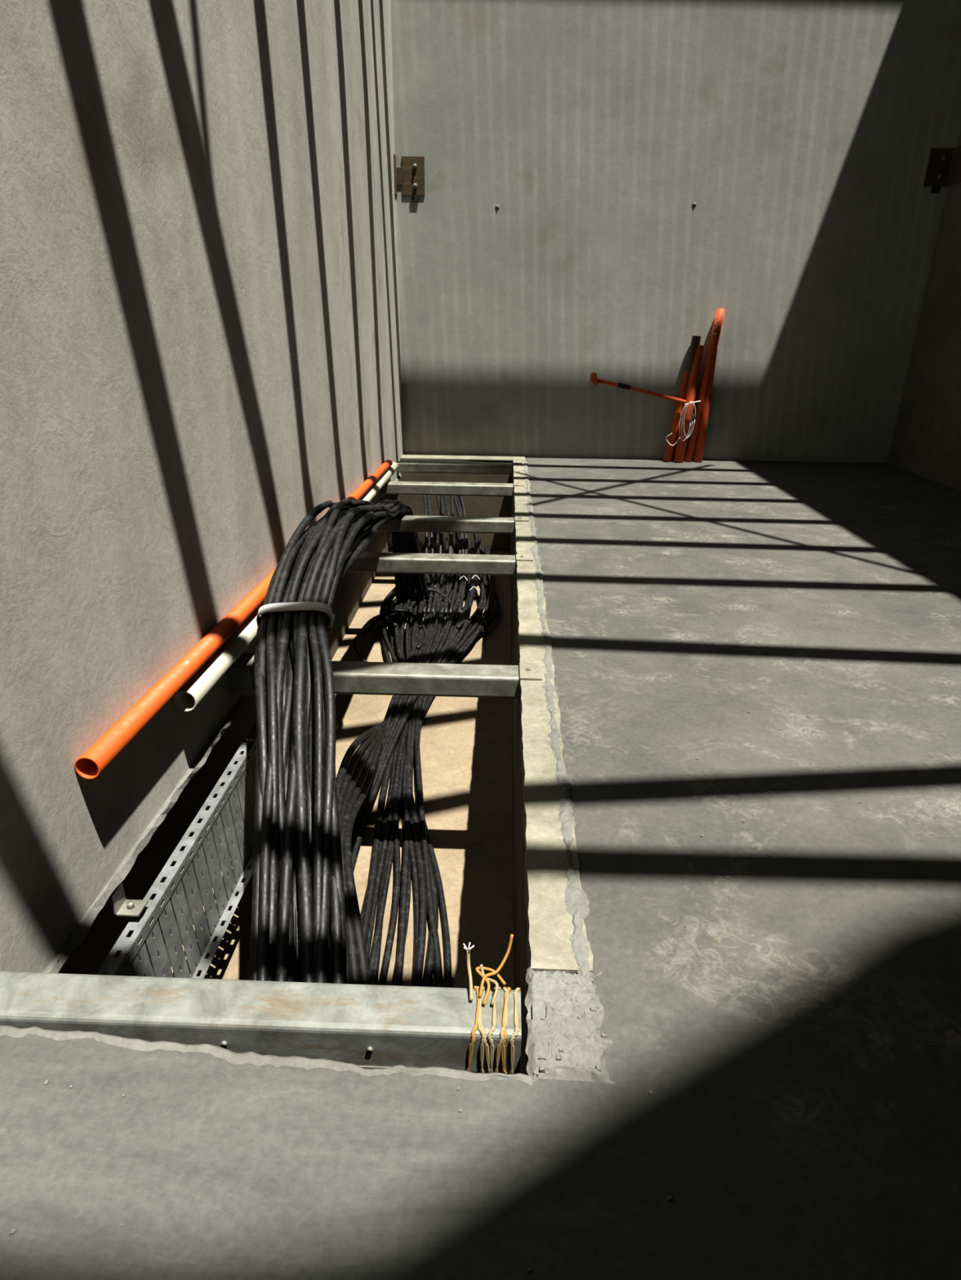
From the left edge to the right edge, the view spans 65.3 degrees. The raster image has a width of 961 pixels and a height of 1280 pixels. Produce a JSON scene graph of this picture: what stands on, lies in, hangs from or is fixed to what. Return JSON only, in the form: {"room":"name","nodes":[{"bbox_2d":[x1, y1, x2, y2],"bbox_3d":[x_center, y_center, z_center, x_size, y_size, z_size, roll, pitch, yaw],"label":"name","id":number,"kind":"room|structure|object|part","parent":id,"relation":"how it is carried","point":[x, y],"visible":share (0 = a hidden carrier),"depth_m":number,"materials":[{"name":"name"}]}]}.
{"room":"construction site","nodes":[
{"label":"construction site","id":0,"kind":"room"},
{"bbox_2d":[0,0,403,973],"bbox_3d":[-1.161,-3.454,2.247,0.192,8.024,11.750,1,23,2],"label":"wall","id":1,"kind":"structure","parent":0,"point":[200,348],"depth_m":2.63,"materials":[{"name":"concrete"}]},
{"bbox_2d":[74,458,392,779],"bbox_3d":[-1.048,-0.727,4.964,0.076,0.211,5.972,1,23,2],"label":"conduit pipe","id":2,"kind":"object","parent":1,"relation":"attached to","point":[104,750],"visible":0.8,"depth_m":2.68,"materials":[{"name":"plastic"}]},
{"bbox_2d":[173,462,398,711],"bbox_3d":[-1.023,-0.816,5.441,0.090,0.193,5.622,1,23,2],"label":"conduit pipe","id":3,"kind":"object","parent":1,"relation":"attached to","point":[188,698],"visible":0.62,"depth_m":3.14,"materials":[{"name":"plastic"}]},
{"bbox_2d":[0,457,960,1279],"bbox_3d":[1.755,0.136,3.747,6.110,0.140,11.910,1,23,2],"label":"floor","id":4,"kind":"structure","parent":0,"point":[783,1147],"depth_m":1.74,"materials":[{"name":"concrete"}]},
{"bbox_2d":[0,1025,532,1084],"bbox_3d":[-0.632,0.927,1.671,1.494,0.037,0.050,3,23,5],"label":"plaster lip","id":5,"kind":"object","parent":4,"relation":"on","point":[250,1057],"visible":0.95,"depth_m":1.65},
{"bbox_2d":[58,472,528,1075],"bbox_3d":[-0.507,0.021,5.451,1.690,1.050,8.080,1,23,2],"label":"trench","id":6,"kind":"object","parent":4,"relation":"in","point":[470,753],"visible":0.23,"depth_m":4.17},
{"bbox_2d":[95,720,256,978],"bbox_3d":[-1.089,0.758,3.291,0.160,0.552,3.090,1,23,2],"label":"cable tray","id":7,"kind":"object","parent":6,"relation":"attached to","point":[133,946],"visible":0.36,"depth_m":2.87,"materials":[{"name":"metal"}]},
{"bbox_2d":[0,971,521,1074],"bbox_3d":[-0.559,0.922,1.805,1.308,0.140,0.140,1,23,2],"label":"steel beam","id":8,"kind":"structure","parent":6,"relation":"on","point":[366,1026],"depth_m":1.75,"materials":[{"name":"grey metal"}]},
{"bbox_2d":[462,933,519,1074],"bbox_3d":[0.024,0.879,1.803,0.143,0.250,0.213,1,23,2],"label":"cord lashing","id":9,"kind":"object","parent":8,"relation":"attached to","point":[500,1049],"visible":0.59,"depth_m":1.74,"materials":[{"name":"yellow fabric"}]},
{"bbox_3d":[-0.021,0.933,1.793,0.040,0.156,0.149,1,23,2],"label":"cord","id":10,"kind":"part","parent":9,"relation":"part of","materials":[{"name":"fabric"}]},
{"bbox_3d":[-0.003,0.934,1.793,0.023,0.155,0.150,-1,23,-4],"label":"cord","id":11,"kind":"part","parent":9,"relation":"part of","materials":[{"name":"beige fabric"}]},
{"bbox_3d":[0.015,0.934,1.792,0.043,0.155,0.149,1,23,2],"label":"cord","id":12,"kind":"part","parent":9,"relation":"part of","materials":[{"name":"beige fabric"}]},
{"bbox_3d":[0.035,0.935,1.792,0.025,0.155,0.150,3,23,6],"label":"cord","id":13,"kind":"part","parent":9,"relation":"part of","materials":[{"name":"beige fabric"}]},
{"bbox_3d":[0.049,0.935,1.791,0.034,0.156,0.149,1,23,2],"label":"cord","id":14,"kind":"part","parent":9,"relation":"part of","materials":[{"name":"fabric"}]},
{"bbox_3d":[0.065,0.935,1.791,0.025,0.155,0.150,3,23,5],"label":"cord","id":15,"kind":"part","parent":9,"relation":"part of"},
{"bbox_3d":[0.079,0.936,1.790,0.026,0.155,0.149,2,23,4],"label":"cord","id":16,"kind":"part","parent":9,"relation":"part of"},
{"bbox_2d":[248,497,429,983],"bbox_3d":[-0.719,0.062,4.187,0.607,1.540,5.939,0,23,-1],"label":"cable bundle","id":17,"kind":"object","parent":6,"relation":"in","point":[297,875],"visible":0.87,"depth_m":2.84,"materials":[{"name":"black rubber"}]},
{"bbox_2d":[229,653,542,698],"bbox_3d":[-0.434,0.177,3.512,1.430,0.140,0.176,1,23,2],"label":"steel beam","id":18,"kind":"structure","parent":6,"relation":"on","point":[358,677],"depth_m":3.45,"materials":[{"name":"metal"}]},
{"bbox_2d":[328,621,451,987],"bbox_3d":[-0.482,0.671,4.321,0.828,0.581,5.009,1,23,2],"label":"cable","id":19,"kind":"object","parent":6,"relation":"in","point":[387,749],"visible":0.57,"depth_m":3.77,"materials":[{"name":"black rubber"}]},
{"bbox_2d":[352,494,499,726],"bbox_3d":[-0.415,-0.572,6.891,1.187,0.828,4.108,1,23,2],"label":"cable bundle","id":20,"kind":"object","parent":6,"relation":"in","point":[450,645],"visible":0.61,"depth_m":6.87,"materials":[{"name":"black plastic"}]},
{"bbox_2d":[345,551,533,575],"bbox_3d":[-0.363,-0.536,5.188,1.445,0.124,0.150,1,23,2],"label":"steel beam","id":21,"kind":"structure","parent":6,"relation":"on","point":[367,562],"depth_m":5.12,"materials":[{"name":"metal"}]},
{"bbox_2d":[376,515,528,533],"bbox_3d":[-0.326,-0.965,6.200,1.444,0.124,0.140,1,23,2],"label":"steel beam","id":22,"kind":"structure","parent":6,"relation":"on","point":[453,524],"depth_m":6.14,"materials":[{"name":"metal"}]},
{"bbox_2d":[380,480,524,496],"bbox_3d":[-0.279,-1.523,7.516,1.439,0.124,0.140,1,23,2],"label":"steel beam","id":23,"kind":"structure","parent":6,"relation":"on","point":[391,487],"depth_m":7.46,"materials":[{"name":"metal"}]},
{"bbox_2d":[396,461,522,474],"bbox_3d":[-0.241,-1.984,8.602,1.434,0.124,0.140,1,23,2],"label":"steel beam","id":24,"kind":"structure","parent":6,"relation":"on","point":[403,466],"depth_m":8.54,"materials":[{"name":"metal"}]},
{"bbox_2d":[400,453,524,461],"bbox_3d":[-0.206,-2.185,8.966,1.475,0.012,0.310,1,23,2],"label":"strip","id":25,"kind":"object","parent":4,"relation":"on","point":[415,456],"visible":1,"depth_m":8.93,"materials":[{"name":"concrete"}]},
{"bbox_2d":[9,667,944,1272],"bbox_3d":[0.633,0.625,2.378,3.081,0.004,2.719,1,23,2],"label":"debris","id":26,"kind":"object","parent":4,"relation":"on","point":[13,1232],"visible":1,"depth_m":1.59,"materials":[{"name":"grey concrete"}]},
{"bbox_2d":[512,460,592,976],"bbox_3d":[0.345,-0.578,5.355,0.188,0.148,7.570,1,23,2],"label":"strip","id":27,"kind":"object","parent":4,"relation":"on","point":[557,908],"visible":1,"depth_m":2.56,"materials":[{"name":"concrete"}]},
{"bbox_2d":[524,966,615,1084],"bbox_3d":[0.202,0.938,1.765,0.199,0.159,0.313,1,23,2],"label":"mortar patch","id":28,"kind":"object","parent":4,"relation":"on","point":[566,1016],"visible":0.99,"depth_m":1.72,"materials":[{"name":"grey concrete"}]},
{"bbox_2d":[662,370,687,462],"bbox_3d":[2.301,-2.596,8.740,0.278,1.018,0.115,-13,27,-29],"label":"riser","id":29,"kind":"object","parent":4,"relation":"on","point":[674,428],"visible":0.92,"depth_m":8.71,"materials":[{"name":"orange plastic"}]},
{"bbox_2d":[671,335,701,461],"bbox_3d":[2.376,-2.778,8.686,0.215,1.388,0.105,-12,26,-27],"label":"riser","id":30,"kind":"object","parent":4,"relation":"on","point":[695,340],"visible":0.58,"depth_m":8.48,"materials":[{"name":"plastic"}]},
{"bbox_2d":[673,344,703,462],"bbox_3d":[2.410,-2.713,8.656,0.129,1.296,0.296,20,29,37],"label":"riser","id":31,"kind":"object","parent":4,"relation":"on","point":[695,371],"visible":0.92,"depth_m":8.58,"materials":[{"name":"orange plastic"}]},
{"bbox_2d":[683,308,724,462],"bbox_3d":[2.570,-2.894,8.604,0.314,1.672,0.108,-10,25,-24],"label":"pipe","id":32,"kind":"object","parent":4,"relation":"on","point":[720,313],"visible":0.96,"depth_m":8.54,"materials":[{"name":"orange plastic"}]},
{"bbox_2d":[665,324,716,445],"bbox_3d":[2.407,-2.865,8.478,0.481,1.311,0.150,-5,24,-14],"label":"wires","id":33,"kind":"object","parent":32,"relation":"attached to","point":[714,333],"visible":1,"depth_m":8.57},
{"bbox_2d":[693,348,717,462],"bbox_3d":[2.606,-2.707,8.687,0.107,1.259,0.206,10,25,22],"label":"riser","id":34,"kind":"object","parent":4,"relation":"on","point":[700,444],"visible":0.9,"depth_m":8.70,"materials":[{"name":"orange plastic"}]},
{"bbox_2d":[390,0,960,462],"bbox_3d":[2.022,-5.800,7.605,6.150,7.820,0.160,1,23,2],"label":"wall","id":35,"kind":"structure","parent":0,"point":[801,135],"depth_m":8.04,"materials":[{"name":"concrete"}]},
{"bbox_2d":[393,154,424,202],"bbox_3d":[-0.752,-4.891,7.942,0.310,0.420,0.120,1,23,2],"label":"bracket","id":36,"kind":"object","parent":35,"relation":"attached to","point":[411,175],"visible":1,"depth_m":7.97,"materials":[{"name":"metal"}]},
{"bbox_2d":[590,372,686,404],"bbox_3d":[1.815,-2.899,8.627,1.109,0.318,0.118,4,23,8],"label":"conduit","id":37,"kind":"object","parent":35,"relation":"attached to","point":[594,380],"visible":1,"depth_m":8.64,"materials":[{"name":"orange plastic"}]},
{"bbox_2d":[887,129,960,490],"bbox_3d":[4.769,-3.399,2.027,0.160,7.820,11.710,1,23,2],"label":"wall","id":38,"kind":"structure","parent":0,"point":[926,442],"depth_m":7.93,"materials":[{"name":"concrete"}]},
{"bbox_2d":[923,146,960,193],"bbox_3d":[4.757,-4.826,7.666,0.240,0.400,0.300,1,23,2],"label":"bracket","id":39,"kind":"object","parent":38,"relation":"attached to","point":[944,165],"visible":1,"depth_m":7.76,"materials":[{"name":"metal"}]}
]}

